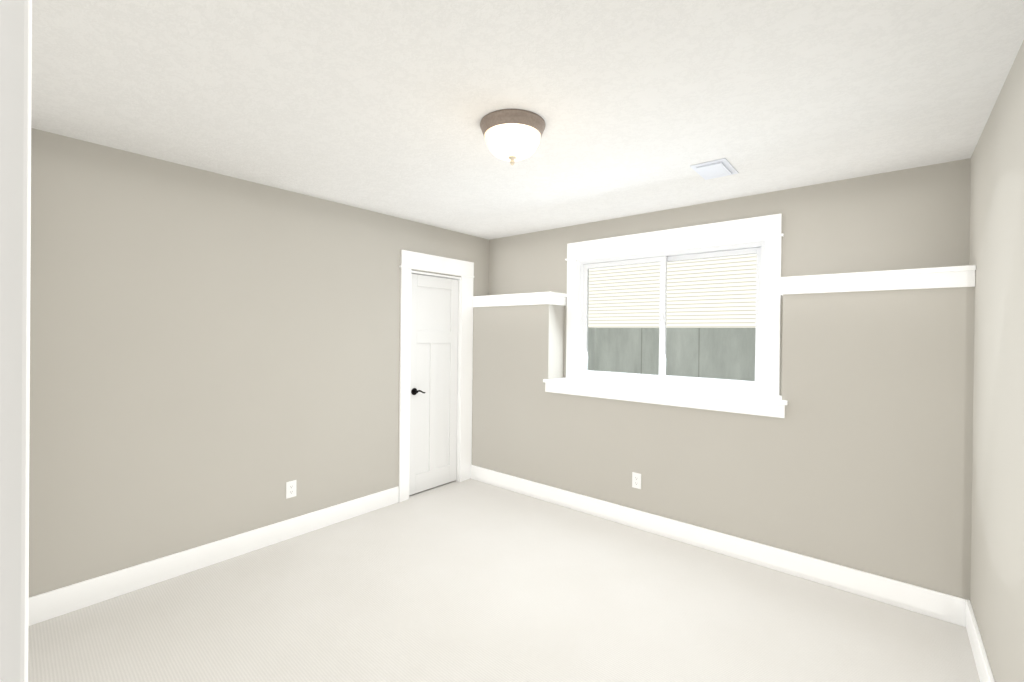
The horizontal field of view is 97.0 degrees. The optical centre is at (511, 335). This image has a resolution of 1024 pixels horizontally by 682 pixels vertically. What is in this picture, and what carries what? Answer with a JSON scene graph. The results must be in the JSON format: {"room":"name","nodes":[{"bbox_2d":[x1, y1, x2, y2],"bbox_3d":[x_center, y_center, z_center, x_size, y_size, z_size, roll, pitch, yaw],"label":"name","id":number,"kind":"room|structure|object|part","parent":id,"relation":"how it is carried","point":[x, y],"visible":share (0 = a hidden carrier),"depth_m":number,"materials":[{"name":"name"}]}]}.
{"room":"empty bedroom","nodes":[
{"label":"empty bedroom","id":0,"kind":"room"},
{"bbox_2d":[29,128,488,596],"bbox_3d":[-1.464,0.212,3.551,0.160,2.500,3.890,1,0,40],"label":"wall","id":1,"kind":"structure","parent":0,"point":[214,357],"depth_m":2.81,"materials":[{"name":"paint"}]},
{"bbox_2d":[28,486,398,625],"bbox_3d":[-1.767,1.391,3.069,0.019,0.140,2.390,1,0,40],"label":"baseboard","id":2,"kind":"structure","parent":1,"relation":"attached to","point":[42,607],"depth_m":2.79,"materials":[{"name":"white paint"}]},
{"bbox_2d":[286,480,296,498],"bbox_3d":[-1.596,1.110,3.277,0.007,0.118,0.072,1,0,40],"label":"electrical outlet","id":3,"kind":"object","parent":1,"relation":"attached to","point":[290,489],"visible":1,"depth_m":3.27,"materials":[{"name":"white plastic"}]},
{"bbox_2d":[409,274,457,494],"bbox_3d":[-0.737,0.446,4.324,0.091,2.018,0.604,1,0,40],"label":"door","id":4,"kind":"structure","parent":1,"relation":"in","point":[433,369],"depth_m":4.32,"materials":[{"name":"white paint"}]},
{"bbox_3d":[-0.858,0.511,4.152,0.056,0.064,0.120,1,0,40],"label":"door handle","id":5,"kind":"part","parent":4,"relation":"part of","materials":[{"name":"black metal"}]},
{"bbox_2d":[398,250,473,501],"bbox_3d":[-0.756,0.355,4.368,0.182,2.222,0.906,1,0,40],"label":"door frame","id":6,"kind":"structure","parent":1,"relation":"attached to","point":[410,260],"depth_m":4.42,"materials":[{"name":"white paint"}]},
{"bbox_2d":[28,478,979,681],"bbox_3d":[-0.413,1.541,1.860,3.970,0.120,5.130,1,0,40],"label":"floor","id":7,"kind":"structure","parent":0,"point":[470,580],"depth_m":2.39,"materials":[{"name":"beige carpet"}]},
{"bbox_2d":[31,0,1023,239],"bbox_3d":[-0.385,-1.078,1.848,3.970,0.120,5.130,1,0,40],"label":"ceiling","id":8,"kind":"structure","parent":0,"point":[387,106],"depth_m":1.89,"materials":[{"name":"paint"}]},
{"bbox_2d":[480,109,545,165],"bbox_3d":[0.003,-0.917,2.182,0.316,0.197,0.316,1,0,40],"label":"flush-mount light","id":9,"kind":"object","parent":8,"relation":"attached to","point":[512,136],"visible":1,"depth_m":2.08,"materials":[{"name":"white glass"}]},
{"bbox_2d":[690,158,738,179],"bbox_3d":[1.222,-0.997,2.731,0.195,0.016,0.295,1,0,40],"label":"ceiling vent","id":10,"kind":"object","parent":8,"relation":"in","point":[722,167],"visible":1,"depth_m":2.69,"materials":[{"name":"white metal"}]},
{"bbox_2d":[472,287,974,599],"bbox_3d":[1.059,0.566,3.606,3.650,1.846,0.250,1,0,40],"label":"wall","id":11,"kind":"structure","parent":0,"point":[858,456],"depth_m":2.79,"materials":[{"name":"paint"}]},
{"bbox_2d":[632,472,640,488],"bbox_3d":[0.967,1.124,3.513,0.072,0.118,0.007,1,0,40],"label":"electrical outlet","id":12,"kind":"object","parent":11,"relation":"attached to","point":[636,480],"visible":1,"depth_m":3.51,"materials":[{"name":"white plastic"}]},
{"bbox_2d":[470,465,959,624],"bbox_3d":[0.970,1.419,3.503,3.634,0.140,0.016,1,0,40],"label":"baseboard","id":13,"kind":"structure","parent":11,"relation":"attached to","point":[945,607],"depth_m":2.97,"materials":[{"name":"white paint"}]},
{"bbox_2d":[472,265,975,306],"bbox_3d":[1.068,-0.327,3.577,3.617,0.108,0.287,1,0,40],"label":"trim","id":14,"kind":"structure","parent":11,"relation":"on","point":[942,277],"depth_m":2.64,"materials":[{"name":"white paint"}]},
{"bbox_2d":[489,158,970,394],"bbox_3d":[1.194,0.240,3.762,3.650,2.500,0.160,1,0,40],"label":"wall","id":15,"kind":"structure","parent":0,"point":[915,218],"depth_m":2.93,"materials":[{"name":"paint"}]},
{"bbox_2d":[543,214,787,417],"bbox_3d":[1.140,-0.166,3.605,1.890,1.359,0.412,1,0,40],"label":"window unit","id":16,"kind":"structure","parent":15,"relation":"in","point":[757,248],"depth_m":3.49,"materials":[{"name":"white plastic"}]},
{"bbox_2d":[969,40,1023,681],"bbox_3d":[1.461,0.255,1.109,0.160,2.500,3.890,1,0,40],"label":"wall","id":17,"kind":"structure","parent":0,"point":[996,242],"depth_m":1.78,"materials":[{"name":"paint"}]},
{"bbox_2d":[960,598,994,681],"bbox_3d":[1.293,1.433,1.068,0.019,0.140,3.300,1,0,40],"label":"baseboard","id":18,"kind":"structure","parent":17,"relation":"attached to","point":[967,617],"depth_m":2.09,"materials":[{"name":"white paint"}]},
{"bbox_3d":[-1.184,0.227,0.914,3.970,2.500,0.120,1,0,40],"label":"wall","id":19,"kind":"structure","parent":0,"visible":0},
{"bbox_2d":[0,0,31,681],"bbox_3d":[-0.126,0.383,0.046,0.909,2.220,0.144,1,0,40],"label":"trim","id":20,"kind":"structure","parent":19,"relation":"attached to","point":[15,117],"depth_m":0.32,"materials":[{"name":"white paint"}]},
{"label":"outside","id":21,"kind":"structure","parent":0,"visible":0},
{"bbox_2d":[588,254,755,327],"bbox_3d":[5.465,-1.979,7.006,18.000,7.000,0.200,1,0,40],"label":"siding","id":22,"kind":"object","parent":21,"point":[744,290],"depth_m":8.72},
{"bbox_3d":[3.763,0.739,5.015,18.000,1.545,5.020,1,0,40],"label":"ground","id":23,"kind":"structure","parent":0,"visible":0},
{"bbox_2d":[588,328,754,380],"bbox_3d":[1.762,0.707,4.178,3.100,1.575,1.170,1,0,40],"label":"well","id":24,"kind":"object","parent":23,"relation":"in","point":[720,346],"depth_m":4.70,"materials":[{"name":"concrete"}]}
]}

